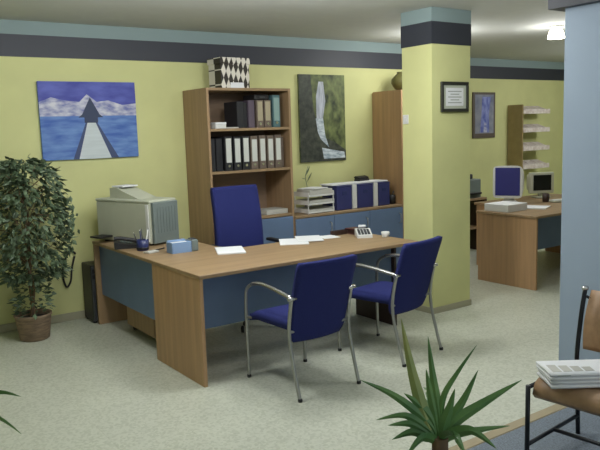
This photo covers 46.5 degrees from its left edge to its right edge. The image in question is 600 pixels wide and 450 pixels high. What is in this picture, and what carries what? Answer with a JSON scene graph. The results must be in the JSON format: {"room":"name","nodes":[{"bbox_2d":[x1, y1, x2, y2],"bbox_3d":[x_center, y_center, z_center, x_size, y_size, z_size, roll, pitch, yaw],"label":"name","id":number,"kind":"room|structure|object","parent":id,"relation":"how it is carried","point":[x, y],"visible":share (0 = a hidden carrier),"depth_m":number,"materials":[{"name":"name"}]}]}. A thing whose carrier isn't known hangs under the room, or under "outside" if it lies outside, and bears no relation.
{"room":"office","nodes":[
{"label":"office","id":0,"kind":"room"},
{"bbox_2d":[90,234,112,238],"bbox_3d":[-1.685,0.098,5.923,0.140,0.015,0.134,4,9,36],"label":"tray","id":1,"kind":"object","parent":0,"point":[102,236],"depth_m":5.91,"materials":[{"name":"black plastic"}]},
{"bbox_2d":[0,19,401,324],"bbox_3d":[-1.821,-0.484,6.422,8.450,2.615,0.156,-7,9,-35],"label":"wall","id":2,"kind":"structure","parent":0,"point":[162,64],"depth_m":6.54,"materials":[{"name":"yellow paint"}]},
{"bbox_2d":[0,310,86,332],"bbox_3d":[-3.130,0.959,5.555,5.030,0.070,0.012,-7,9,-35],"label":"baseboard","id":3,"kind":"structure","parent":2,"relation":"attached to","point":[8,327],"depth_m":6.24,"materials":[{"name":"beige"}]},
{"bbox_2d":[62,251,75,287],"bbox_3d":[-2.062,0.391,6.243,0.140,0.340,0.018,-7,9,-35],"label":"cable loop","id":4,"kind":"object","parent":2,"relation":"attached to","point":[71,274],"visible":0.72,"depth_m":6.25,"materials":[{"name":"black plastic"}]},
{"bbox_2d":[36,81,138,160],"bbox_3d":[-1.874,-0.932,6.225,0.870,0.677,0.029,-7,9,-35],"label":"picture","id":5,"kind":"object","parent":2,"relation":"attached to","point":[78,120],"visible":0.94,"depth_m":6.20,"materials":[{"name":"blue paper"}]},
{"bbox_2d":[297,74,345,162],"bbox_3d":[0.246,-1.178,7.710,0.630,0.945,0.028,-7,9,-35],"label":"framed poster","id":6,"kind":"object","parent":2,"relation":"attached to","point":[321,98],"visible":1,"depth_m":7.69,"materials":[{"name":"printed paper"}]},
{"bbox_2d":[0,248,560,449],"bbox_3d":[2.597,0.910,5.223,14.000,0.100,9.300,-7,9,-35],"label":"floor","id":7,"kind":"structure","parent":0,"point":[88,385],"depth_m":4.62,"materials":[{"name":"grey carpet"}]},
{"bbox_2d":[0,390,20,433],"bbox_3d":[-1.162,0.851,2.345,0.407,1.020,0.320,-7,9,-35],"label":"yucca","id":8,"kind":"object","parent":7,"relation":"on","point":[1,391],"visible":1,"depth_m":2.31,"materials":[{"name":"green plant"}]},
{"bbox_2d":[0,153,79,341],"bbox_3d":[-2.229,0.191,5.611,0.871,1.519,0.764,-7,9,-35],"label":"potted ficus","id":9,"kind":"object","parent":7,"relation":"on","point":[33,325],"visible":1,"depth_m":5.61,"materials":[{"name":"plant"}]},
{"bbox_2d":[13,308,51,341],"bbox_3d":[-2.189,0.830,5.748,0.300,0.215,0.300,-7,9,-35],"label":"pot","id":10,"kind":"object","parent":9,"relation":"attached to","point":[29,329],"depth_m":5.65,"materials":[{"name":"brown wicker"}]},
{"bbox_2d":[82,261,97,322],"bbox_3d":[-1.839,0.597,6.249,0.120,0.520,0.250,-7,9,-35],"label":"computer tower","id":11,"kind":"object","parent":7,"relation":"on","point":[88,268],"visible":0.62,"depth_m":6.17,"materials":[{"name":"black plastic"}]},
{"bbox_2d":[127,307,155,340],"bbox_3d":[-1.126,0.605,5.802,0.452,0.580,0.560,-7,9,-35],"label":"drawer pedestal","id":12,"kind":"object","parent":7,"relation":"on","point":[139,321],"visible":0.2,"depth_m":5.67,"materials":[{"name":"brown wood"}]},
{"bbox_2d":[183,88,294,244],"bbox_3d":[-0.568,-0.302,6.911,0.930,2.045,0.532,-7,9,-35],"label":"bookcase","id":13,"kind":"object","parent":7,"relation":"on","point":[202,107],"visible":0.42,"depth_m":6.84,"materials":[{"name":"brown wood"}]},
{"bbox_2d":[211,139,215,171],"bbox_3d":[-0.896,-0.661,6.613,0.066,0.305,0.280,-7,9,-35],"label":"binder","id":14,"kind":"object","parent":13,"relation":"on","point":[212,140],"visible":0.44,"depth_m":6.50,"materials":[{"name":"black"}]},
{"bbox_2d":[210,122,225,128],"bbox_3d":[-0.762,-0.929,6.524,0.119,0.058,0.094,-8,10,-38],"label":"box","id":15,"kind":"object","parent":13,"relation":"on","point":[216,125],"visible":1,"depth_m":6.49,"materials":[{"name":"white cardboard"}]},
{"bbox_2d":[215,139,222,171],"bbox_3d":[-0.834,-0.668,6.650,0.066,0.305,0.280,-7,9,-35],"label":"binder","id":16,"kind":"object","parent":13,"relation":"on","point":[218,142],"visible":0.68,"depth_m":6.54,"materials":[{"name":"black"}]},
{"bbox_2d":[211,136,232,170],"bbox_3d":[-0.749,-0.682,6.674,0.078,0.322,0.287,-7,9,-35],"label":"binder","id":17,"kind":"object","parent":13,"relation":"on","point":[226,141],"visible":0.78,"depth_m":6.56,"materials":[{"name":"black"}]},
{"bbox_2d":[207,57,249,87],"bbox_3d":[-0.678,-1.442,6.668,0.336,0.285,0.236,-8,10,-38],"label":"patterned box","id":18,"kind":"object","parent":13,"relation":"on","point":[224,72],"visible":0.82,"depth_m":6.57,"materials":[{"name":"cardboard"}]},
{"bbox_2d":[224,101,243,127],"bbox_3d":[-0.637,-1.057,6.722,0.070,0.250,0.250,-7,9,-35],"label":"binder","id":19,"kind":"object","parent":13,"relation":"on","point":[233,111],"visible":0.84,"depth_m":6.65,"materials":[{"name":"black"}]},
{"bbox_2d":[232,137,241,170],"bbox_3d":[-0.671,-0.690,6.729,0.078,0.318,0.287,-7,9,-35],"label":"binder","id":20,"kind":"object","parent":13,"relation":"on","point":[236,141],"visible":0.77,"depth_m":6.61,"materials":[{"name":"black"}]},
{"bbox_2d":[232,136,249,169],"bbox_3d":[-0.594,-0.702,6.782,0.078,0.322,0.287,-7,9,-35],"label":"binder","id":21,"kind":"object","parent":13,"relation":"on","point":[245,153],"visible":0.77,"depth_m":6.67,"materials":[{"name":"black"}]},
{"bbox_2d":[235,100,254,127],"bbox_3d":[-0.535,-1.076,6.793,0.068,0.262,0.250,-7,9,-35],"label":"binder","id":22,"kind":"object","parent":13,"relation":"on","point":[249,103],"visible":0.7,"depth_m":6.69,"materials":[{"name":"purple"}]},
{"bbox_2d":[243,103,246,127],"bbox_3d":[-0.595,-1.059,6.764,0.040,0.240,0.250,-7,9,-35],"label":"binder","id":23,"kind":"object","parent":13,"relation":"on","point":[244,104],"visible":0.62,"depth_m":6.66,"materials":[{"name":"black"}]},
{"bbox_2d":[249,136,258,168],"bbox_3d":[-0.518,-0.709,6.836,0.078,0.318,0.287,-7,9,-35],"label":"binder","id":24,"kind":"object","parent":13,"relation":"on","point":[253,144],"visible":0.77,"depth_m":6.72,"materials":[{"name":"grey paper"}]},
{"bbox_2d":[254,100,263,127],"bbox_3d":[-0.455,-1.083,6.829,0.076,0.262,0.252,-7,9,-35],"label":"binder","id":25,"kind":"object","parent":13,"relation":"on","point":[258,104],"visible":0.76,"depth_m":6.73,"materials":[{"name":"grey paper"}]},
{"bbox_2d":[243,95,268,100],"bbox_3d":[-0.430,-1.244,6.826,0.164,0.052,0.226,-7,9,-35],"label":"case","id":26,"kind":"object","parent":25,"relation":"on","point":[247,97],"visible":0.91,"depth_m":6.75,"materials":[{"name":"black plastic"}]},
{"bbox_2d":[253,135,265,168],"bbox_3d":[-0.441,-0.721,6.889,0.074,0.322,0.287,-7,9,-35],"label":"binder","id":27,"kind":"object","parent":13,"relation":"on","point":[261,141],"visible":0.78,"depth_m":6.77,"materials":[{"name":"grey paper"}]},
{"bbox_2d":[263,100,270,126],"bbox_3d":[-0.383,-1.092,6.880,0.076,0.262,0.252,-7,9,-35],"label":"binder","id":28,"kind":"object","parent":13,"relation":"on","point":[266,103],"visible":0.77,"depth_m":6.78,"materials":[{"name":"grey paper"}]},
{"bbox_2d":[265,135,273,167],"bbox_3d":[-0.366,-0.729,6.942,0.074,0.318,0.287,-7,9,-35],"label":"binder","id":29,"kind":"object","parent":13,"relation":"on","point":[269,138],"visible":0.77,"depth_m":6.82,"materials":[{"name":"grey paper"}]},
{"bbox_2d":[265,135,281,167],"bbox_3d":[-0.293,-0.740,6.993,0.074,0.322,0.287,-7,9,-35],"label":"binder","id":30,"kind":"object","parent":13,"relation":"on","point":[276,138],"visible":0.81,"depth_m":6.88,"materials":[{"name":"grey paper"}]},
{"bbox_2d":[268,95,279,126],"bbox_3d":[-0.300,-1.126,6.934,0.085,0.310,0.252,-7,9,-35],"label":"binder","id":31,"kind":"object","parent":13,"relation":"on","point":[275,100],"visible":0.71,"depth_m":6.83,"materials":[{"name":"teal cardboard"}]},
{"bbox_2d":[260,207,287,214],"bbox_3d":[-0.291,-0.142,7.041,0.260,0.045,0.220,-8,10,-37],"label":"paper stack","id":32,"kind":"object","parent":13,"relation":"on","point":[271,210],"visible":0.76,"depth_m":6.96,"materials":[{"name":"white paper"}]},
{"bbox_2d":[281,137,283,166],"bbox_3d":[-0.258,-0.739,7.059,0.040,0.300,0.280,-7,9,-35],"label":"binder","id":33,"kind":"object","parent":13,"relation":"on","point":[282,149],"visible":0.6,"depth_m":6.95,"materials":[{"name":"grey paper"}]},
{"bbox_2d":[210,184,278,331],"bbox_3d":[-0.458,0.259,5.968,0.630,1.177,0.598,-7,9,-33],"label":"swivel chair","id":34,"kind":"object","parent":7,"relation":"on","point":[237,219],"visible":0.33,"depth_m":6.02,"materials":[{"name":"blue fabric"}]},
{"bbox_2d":[92,234,417,386],"bbox_3d":[-0.422,0.499,5.828,1.928,0.740,2.013,-7,9,-35],"label":"desk","id":35,"kind":"object","parent":7,"relation":"on","point":[186,294],"visible":0.74,"depth_m":5.05,"materials":[{"name":"beech veneer"},{"name":"brown veneer"},{"name":"blue painted panel"}]},
{"bbox_2d":[114,236,136,249],"bbox_3d":[-1.407,0.131,5.626,0.181,0.102,0.145,-4,8,-17],"label":"desk telephone","id":36,"kind":"object","parent":35,"relation":"on","point":[125,242],"visible":0.96,"depth_m":5.56,"materials":[{"name":"black plastic"}]},
{"bbox_2d":[90,184,178,245],"bbox_3d":[-1.425,-0.090,5.887,0.712,0.472,0.429,4,9,36],"label":"printer","id":37,"kind":"object","parent":35,"relation":"on","point":[129,209],"visible":0.98,"depth_m":5.80,"materials":[{"name":"beige plastic"}]},
{"bbox_2d":[157,205,175,232],"bbox_3d":[-1.095,-0.050,5.742,0.004,0.210,0.200,4,9,36],"label":"vent grille","id":38,"kind":"object","parent":37,"relation":"attached to","point":[166,214],"depth_m":5.74,"materials":[{"name":"grey plastic"}]},
{"bbox_2d":[136,239,148,250],"bbox_3d":[-1.232,0.156,5.467,0.099,0.085,0.098,-7,9,-35],"label":"pen cup","id":39,"kind":"object","parent":35,"relation":"on","point":[142,245],"visible":1,"depth_m":5.43,"materials":[{"name":"blue plastic"}]},
{"bbox_2d":[143,250,158,253],"bbox_3d":[-1.140,0.205,5.353,0.070,0.012,0.100,4,10,37],"label":"pad","id":40,"kind":"object","parent":35,"relation":"on","point":[149,251],"visible":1,"depth_m":5.33,"materials":[{"name":"grey paper"}]},
{"bbox_2d":[166,237,197,253],"bbox_3d":[-0.900,0.155,5.351,0.220,0.096,0.110,-7,9,-33],"label":"box","id":41,"kind":"object","parent":35,"relation":"on","point":[176,246],"visible":1,"depth_m":5.31,"materials":[{"name":"blue"}]},
{"bbox_2d":[215,246,245,254],"bbox_3d":[-0.533,0.192,5.316,0.210,0.010,0.297,-3,8,-11],"label":"paper sheets","id":42,"kind":"object","parent":35,"relation":"on","point":[231,249],"visible":1,"depth_m":5.28,"materials":[{"name":"white paper"}]},
{"bbox_2d":[279,238,308,244],"bbox_3d":[-0.051,0.134,5.652,0.230,0.006,0.297,-2,8,-4],"label":"paper sheets","id":43,"kind":"object","parent":35,"relation":"on","point":[292,241],"visible":0.9,"depth_m":5.59,"materials":[{"name":"white paper"}]},
{"bbox_2d":[294,235,323,241],"bbox_3d":[0.074,0.111,5.758,0.210,0.003,0.297,-3,8,-6],"label":"paper sheets","id":44,"kind":"object","parent":43,"relation":"on","point":[310,237],"visible":1,"depth_m":5.74,"materials":[{"name":"white paper"}]},
{"bbox_2d":[320,235,338,238],"bbox_3d":[0.238,0.099,5.854,0.150,0.003,0.160,-5,8,-23],"label":"paper sheets","id":45,"kind":"object","parent":35,"relation":"on","point":[324,236],"visible":0.82,"depth_m":5.85,"materials":[{"name":"white paper"}]},
{"bbox_2d":[330,229,347,234],"bbox_3d":[0.342,0.062,5.980,0.170,0.035,0.050,-7,9,-35],"label":"desk tray","id":46,"kind":"object","parent":35,"relation":"on","point":[343,231],"visible":1,"depth_m":5.95,"materials":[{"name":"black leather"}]},
{"bbox_2d":[345,227,357,234],"bbox_3d":[0.478,0.050,6.002,0.120,0.046,0.150,-8,10,-38],"label":"organiser","id":47,"kind":"object","parent":35,"relation":"on","point":[351,230],"visible":0.47,"depth_m":5.98,"materials":[{"name":"red leather"}]},
{"bbox_2d":[354,225,372,237],"bbox_3d":[0.527,0.052,5.811,0.124,0.089,0.174,-2,8,-4],"label":"calculator","id":48,"kind":"object","parent":35,"relation":"on","point":[362,231],"visible":1,"depth_m":5.78,"materials":[{"name":"white plastic"}]},
{"bbox_2d":[381,231,389,236],"bbox_3d":[0.704,0.077,5.753,0.071,0.045,0.071,0,8,10],"label":"cup","id":49,"kind":"object","parent":35,"relation":"on","point":[384,233],"visible":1,"depth_m":5.73,"materials":[{"name":"white ceramic"}]},
{"bbox_2d":[244,254,360,402],"bbox_3d":[0.017,0.605,4.535,0.524,0.856,0.646,-7,10,-36],"label":"chair","id":50,"kind":"object","parent":7,"relation":"on","point":[320,299],"visible":1,"depth_m":4.33,"materials":[{"name":"blue fabric"}]},
{"bbox_2d":[294,204,402,267],"bbox_3d":[0.436,0.203,7.685,1.476,0.775,0.534,-7,9,-35],"label":"sideboard","id":51,"kind":"object","parent":7,"relation":"on","point":[389,217],"visible":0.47,"depth_m":7.49,"materials":[{"name":"beech veneer"},{"name":"blue painted laminate"}]},
{"bbox_2d":[302,166,311,206],"bbox_3d":[0.083,-0.401,7.579,0.094,0.471,0.128,0,8,13],"label":"leafy sprig","id":52,"kind":"object","parent":51,"relation":"on","point":[307,166],"visible":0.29,"depth_m":7.56,"materials":[{"name":"plant"}]},
{"bbox_2d":[294,190,334,213],"bbox_3d":[0.149,-0.249,7.358,0.344,0.225,0.255,-8,10,-37],"label":"tray","id":53,"kind":"object","parent":51,"relation":"on","point":[300,194],"visible":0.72,"depth_m":7.28,"materials":[{"name":"white plastic"}]},
{"bbox_2d":[297,188,331,194],"bbox_3d":[0.153,-0.349,7.348,0.300,0.065,0.227,-8,10,-37],"label":"paper stack","id":54,"kind":"object","parent":53,"relation":"in","point":[323,190],"visible":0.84,"depth_m":7.26,"materials":[{"name":"white paper"}]},
{"bbox_2d":[298,187,327,188],"bbox_3d":[0.139,-0.389,7.328,0.220,0.006,0.240,4,9,34],"label":"loose papers","id":55,"kind":"object","parent":54,"relation":"on","point":[304,187],"visible":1,"depth_m":7.30,"materials":[{"name":"white paper"}]},
{"bbox_2d":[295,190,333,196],"bbox_3d":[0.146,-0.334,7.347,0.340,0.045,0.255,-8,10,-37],"label":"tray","id":56,"kind":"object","parent":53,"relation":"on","point":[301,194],"depth_m":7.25,"materials":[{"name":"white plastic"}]},
{"bbox_2d":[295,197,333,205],"bbox_3d":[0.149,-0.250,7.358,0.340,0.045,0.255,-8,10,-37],"label":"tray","id":57,"kind":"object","parent":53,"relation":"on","point":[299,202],"depth_m":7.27,"materials":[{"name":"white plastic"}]},
{"bbox_2d":[299,197,331,203],"bbox_3d":[0.153,-0.253,7.359,0.300,0.040,0.227,-8,10,-37],"label":"paper stack","id":58,"kind":"object","parent":53,"relation":"in","point":[311,200],"visible":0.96,"depth_m":7.30,"materials":[{"name":"white paper"}]},
{"bbox_2d":[301,206,331,211],"bbox_3d":[0.152,-0.163,7.369,0.300,0.030,0.227,-8,10,-37],"label":"paper stack","id":59,"kind":"object","parent":53,"relation":"in","point":[317,208],"visible":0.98,"depth_m":7.33,"materials":[{"name":"white paper"}]},
{"bbox_2d":[321,185,351,210],"bbox_3d":[0.401,-0.303,7.571,0.209,0.260,0.275,-7,9,-35],"label":"box","id":60,"kind":"object","parent":51,"relation":"on","point":[342,194],"visible":0.81,"depth_m":7.46,"materials":[{"name":"blue cardboard"}]},
{"bbox_2d":[320,179,387,185],"bbox_3d":[0.601,-0.469,7.708,0.800,0.012,0.210,-7,9,-35],"label":"paper sheets","id":61,"kind":"object","parent":60,"relation":"on","point":[372,180],"visible":1,"depth_m":7.64,"materials":[{"name":"white paper"}]},
{"bbox_2d":[354,175,368,180],"bbox_3d":[0.693,-0.527,7.863,0.085,0.055,0.180,5,11,43],"label":"hole punch","id":62,"kind":"object","parent":61,"relation":"on","point":[363,177],"visible":1,"depth_m":7.82,"materials":[{"name":"black plastic"}]},
{"bbox_2d":[349,184,356,208],"bbox_3d":[0.520,-0.319,7.649,0.060,0.262,0.260,-7,9,-35],"label":"binder","id":63,"kind":"object","parent":51,"relation":"on","point":[354,186],"visible":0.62,"depth_m":7.54,"materials":[{"name":"white plastic"}]},
{"bbox_2d":[357,183,372,207],"bbox_3d":[0.639,-0.334,7.738,0.229,0.260,0.275,-7,9,-35],"label":"box","id":64,"kind":"object","parent":51,"relation":"on","point":[364,190],"visible":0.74,"depth_m":7.62,"materials":[{"name":"blue cardboard"}]},
{"bbox_2d":[371,182,377,205],"bbox_3d":[0.765,-0.350,7.820,0.060,0.262,0.260,-7,9,-35],"label":"binder","id":65,"kind":"object","parent":51,"relation":"on","point":[375,184],"visible":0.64,"depth_m":7.71,"materials":[{"name":"white plastic"}]},
{"bbox_2d":[378,181,389,205],"bbox_3d":[0.864,-0.362,7.895,0.169,0.260,0.275,-7,9,-35],"label":"box","id":66,"kind":"object","parent":51,"relation":"on","point":[383,187],"visible":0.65,"depth_m":7.78,"materials":[{"name":"blue plastic"}]},
{"bbox_2d":[390,191,395,203],"bbox_3d":[1.043,-0.316,7.936,0.088,0.147,0.087,-7,9,-35],"label":"pen holder","id":67,"kind":"object","parent":51,"relation":"on","point":[392,197],"visible":0.8,"depth_m":7.90,"materials":[{"name":"black plastic"}]},
{"bbox_2d":[390,195,395,203],"bbox_3d":[1.044,-0.293,7.939,0.088,0.100,0.087,-7,9,-35],"label":"cup","id":68,"kind":"object","parent":67,"relation":"attached to","point":[392,197],"depth_m":7.90,"materials":[{"name":"black plastic"}]},
{"bbox_2d":[372,90,403,238],"bbox_3d":[1.351,-0.545,8.263,0.820,2.045,0.519,-7,9,-35],"label":"tall cabinet","id":69,"kind":"object","parent":7,"relation":"on","point":[387,111],"visible":0.11,"depth_m":7.95,"materials":[{"name":"brown wood"}]},
{"bbox_2d":[391,72,401,89],"bbox_3d":[1.174,-1.649,8.027,0.250,0.215,0.250,-7,9,-35],"label":"round vase","id":70,"kind":"object","parent":69,"relation":"on","point":[396,81],"visible":0.55,"depth_m":7.95,"materials":[{"name":"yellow ceramic"}]},
{"bbox_2d":[338,236,442,366],"bbox_3d":[0.668,0.508,5.100,0.646,0.856,0.524,5,11,43],"label":"chair","id":71,"kind":"object","parent":7,"relation":"on","point":[413,276],"visible":0.88,"depth_m":4.92,"materials":[{"name":"blue fabric"}]},
{"bbox_2d":[470,197,486,249],"bbox_3d":[2.054,-0.001,9.081,0.600,0.705,0.450,-7,9,-35],"label":"stand","id":72,"kind":"object","parent":7,"relation":"on","point":[473,208],"visible":0.16,"depth_m":9.21,"materials":[{"name":"brown wood"}]},
{"bbox_2d":[470,174,481,197],"bbox_3d":[2.047,-0.496,8.983,0.483,0.300,0.410,-7,9,-35],"label":"printer","id":73,"kind":"object","parent":72,"relation":"on","point":[475,184],"visible":0.23,"depth_m":8.93,"materials":[{"name":"plastic"}]},
{"bbox_2d":[474,194,561,290],"bbox_3d":[2.731,0.122,7.881,1.990,0.740,1.300,-7,9,-35],"label":"desk","id":74,"kind":"object","parent":7,"relation":"on","point":[508,244],"visible":0.65,"depth_m":7.16,"materials":[{"name":"brown wood"}]},
{"bbox_2d":[484,201,526,212],"bbox_3d":[2.150,-0.193,7.296,0.320,0.075,0.300,-7,10,-36],"label":"paper stack","id":75,"kind":"object","parent":74,"relation":"on","point":[501,206],"visible":1,"depth_m":7.21,"materials":[{"name":"white paper"}]},
{"bbox_2d":[493,166,523,201],"bbox_3d":[2.391,-0.465,7.935,0.326,0.429,0.333,2,9,29],"label":"monitor","id":76,"kind":"object","parent":74,"relation":"on","point":[508,181],"visible":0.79,"depth_m":7.80,"materials":[{"name":"white plastic"}]},
{"bbox_2d":[527,205,550,209],"bbox_3d":[2.477,-0.191,7.443,0.320,0.012,0.260,3,9,32],"label":"paper sheets","id":77,"kind":"object","parent":74,"relation":"on","point":[528,206],"visible":0.58,"depth_m":7.37,"materials":[{"name":"white paper"}]},
{"bbox_2d":[527,172,553,197],"bbox_3d":[2.897,-0.489,8.457,0.300,0.305,0.270,-3,8,-6],"label":"monitor","id":78,"kind":"object","parent":74,"relation":"on","point":[537,182],"visible":0.93,"depth_m":8.37,"materials":[{"name":"beige plastic"}]},
{"bbox_2d":[542,193,549,201],"bbox_3d":[2.811,-0.313,7.957,0.099,0.095,0.080,-2,8,-2],"label":"cup","id":79,"kind":"object","parent":74,"relation":"on","point":[545,196],"visible":1,"depth_m":7.93,"materials":[{"name":"black ceramic"}]},
{"bbox_2d":[549,199,561,202],"bbox_3d":[3.030,-0.284,7.950,0.400,0.026,0.140,-4,8,-15],"label":"keyboard","id":80,"kind":"object","parent":74,"relation":"on","point":[550,200],"visible":0.34,"depth_m":7.88,"materials":[{"name":"beige plastic"}]},
{"bbox_2d":[468,407,599,449],"bbox_3d":[1.478,1.327,1.984,3.000,0.010,3.265,-7,9,-35],"label":"carpet","id":81,"kind":"structure","parent":7,"relation":"on","point":[589,423],"depth_m":3.65,"materials":[{"name":"grey carpet"}]},
{"bbox_2d":[361,319,520,449],"bbox_3d":[0.511,0.801,2.530,0.465,0.945,0.358,4,10,37],"label":"yucca","id":82,"kind":"object","parent":81,"relation":"on","point":[428,420],"visible":1,"depth_m":2.50,"materials":[{"name":"green plant"}]},
{"bbox_2d":[524,285,599,449],"bbox_3d":[1.457,0.753,3.276,0.572,0.784,0.568,-8,10,-40],"label":"chair","id":83,"kind":"object","parent":81,"relation":"on","point":[587,400],"visible":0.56,"depth_m":3.35,"materials":[{"name":"brown leather"},{"name":"black metal"}]},
{"bbox_2d":[537,372,599,388],"bbox_3d":[1.348,0.717,3.257,0.420,0.018,0.200,-2,8,0],"label":"folded newspaper","id":84,"kind":"object","parent":83,"relation":"on","point":[592,385],"visible":0.36,"depth_m":3.16,"materials":[{"name":"white paper"}]},
{"bbox_2d":[537,368,599,383],"bbox_3d":[1.351,0.697,3.258,0.420,0.018,0.200,-2,8,2],"label":"folded newspaper","id":85,"kind":"object","parent":84,"relation":"on","point":[542,373],"visible":0.32,"depth_m":3.16,"materials":[{"name":"white paper"}]},
{"bbox_2d":[536,364,599,380],"bbox_3d":[1.343,0.680,3.253,0.420,0.016,0.200,-2,8,1],"label":"folded newspaper","id":86,"kind":"object","parent":85,"relation":"on","point":[537,366],"visible":0.33,"depth_m":3.16,"materials":[{"name":"white paper"}]},
{"bbox_2d":[536,359,599,376],"bbox_3d":[1.343,0.662,3.253,0.420,0.017,0.202,-2,8,0],"label":"folded newspaper","id":87,"kind":"object","parent":86,"relation":"on","point":[589,367],"visible":1,"depth_m":3.23,"materials":[{"name":"white paper"}]},
{"bbox_2d":[0,0,564,61],"bbox_3d":[2.514,-1.716,4.868,14.000,0.228,9.300,-7,9,-35],"label":"ceiling","id":88,"kind":"structure","parent":0,"point":[500,29],"depth_m":6.07,"materials":[{"name":"paint"}]},
{"bbox_2d":[547,25,564,39],"bbox_3d":[2.630,-1.979,7.165,0.170,0.127,0.170,-7,9,-35],"label":"ceiling lamp","id":89,"kind":"object","parent":88,"relation":"attached to","point":[556,32],"visible":1,"depth_m":7.11,"materials":[{"name":"white plastic"}]},
{"bbox_2d":[401,7,470,307],"bbox_3d":[1.219,-0.554,6.234,0.488,2.615,0.368,-7,9,-35],"label":"wall pillar","id":90,"kind":"structure","parent":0,"point":[435,41],"depth_m":6.06,"materials":[{"name":"yellow paint"}]},
{"bbox_2d":[403,115,408,123],"bbox_3d":[0.930,-0.930,6.151,0.012,0.080,0.070,-7,9,-35],"label":"light switch","id":91,"kind":"object","parent":90,"relation":"attached to","point":[405,117],"visible":1,"depth_m":6.14,"materials":[{"name":"white plastic"}]},
{"bbox_2d":[415,299,470,313],"bbox_3d":[1.259,0.714,6.405,0.500,0.055,0.380,-7,9,-35],"label":"baseboard","id":92,"kind":"structure","parent":90,"relation":"attached to","point":[464,303],"depth_m":6.22,"materials":[{"name":"beige"}]},
{"bbox_2d":[440,81,468,111],"bbox_3d":[1.335,-1.105,6.018,0.338,0.256,0.022,-7,9,-35],"label":"framed certificate","id":93,"kind":"object","parent":90,"relation":"attached to","point":[454,96],"visible":1,"depth_m":6.01,"materials":[{"name":"grey"}]},
{"bbox_2d":[470,58,563,200],"bbox_3d":[3.324,-1.274,11.072,5.700,2.615,0.156,-7,9,-35],"label":"wall","id":94,"kind":"structure","parent":0,"point":[513,82],"depth_m":10.93,"materials":[{"name":"yellow paint"}]},
{"bbox_2d":[472,92,494,137],"bbox_3d":[2.773,-1.656,10.528,0.500,0.680,0.027,-7,9,-35],"label":"framed picture","id":95,"kind":"object","parent":94,"relation":"attached to","point":[483,103],"visible":1,"depth_m":10.50,"materials":[{"name":"brown"}]},
{"bbox_2d":[507,104,549,171],"bbox_3d":[3.601,-1.356,10.994,0.680,1.060,0.285,-7,9,-35],"label":"brochure rack","id":96,"kind":"object","parent":94,"relation":"attached to","point":[518,116],"visible":0.92,"depth_m":10.85,"materials":[{"name":"brown wood veneer"},{"name":"paper"}]},
{"bbox_2d":[523,124,534,127],"bbox_3d":[3.617,-1.541,10.960,0.190,0.086,0.194,-7,9,-35],"label":"pile","id":97,"kind":"object","parent":96,"relation":"on","point":[526,125],"visible":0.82,"depth_m":10.96,"materials":[{"name":"paper"}]},
{"bbox_2d":[523,160,536,163],"bbox_3d":[3.634,-0.981,11.035,0.190,0.086,0.194,-7,9,-35],"label":"pile","id":98,"kind":"object","parent":96,"relation":"on","point":[525,161],"visible":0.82,"depth_m":11.03,"materials":[{"name":"paper"}]},
{"bbox_2d":[523,142,536,145],"bbox_3d":[3.626,-1.261,10.997,0.190,0.086,0.194,-7,9,-35],"label":"pile","id":99,"kind":"object","parent":96,"relation":"on","point":[525,143],"visible":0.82,"depth_m":10.99,"materials":[{"name":"paper"}]},
{"bbox_2d":[530,142,543,145],"bbox_3d":[3.798,-1.283,11.118,0.190,0.086,0.194,-7,9,-35],"label":"pile","id":100,"kind":"object","parent":96,"relation":"on","point":[535,143],"visible":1,"depth_m":11.12,"materials":[{"name":"paper"}]},
{"bbox_2d":[530,159,544,163],"bbox_3d":[3.807,-1.002,11.156,0.190,0.086,0.194,-7,9,-35],"label":"pile","id":101,"kind":"object","parent":96,"relation":"on","point":[537,161],"visible":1,"depth_m":11.15,"materials":[{"name":"paper"}]},
{"bbox_2d":[548,0,599,359],"bbox_3d":[2.887,-0.091,2.425,0.210,2.615,4.570,-7,9,-35],"label":"wall","id":102,"kind":"structure","parent":0,"point":[580,214],"depth_m":4.08,"materials":[{"name":"blue paint"}]},
{"bbox_2d":[448,404,566,449],"bbox_3d":[0.514,1.173,3.336,3.000,0.014,0.070,-7,9,-35],"label":"trim","id":103,"kind":"structure","parent":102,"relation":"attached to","point":[492,434],"depth_m":3.76,"materials":[{"name":"beige wood"}]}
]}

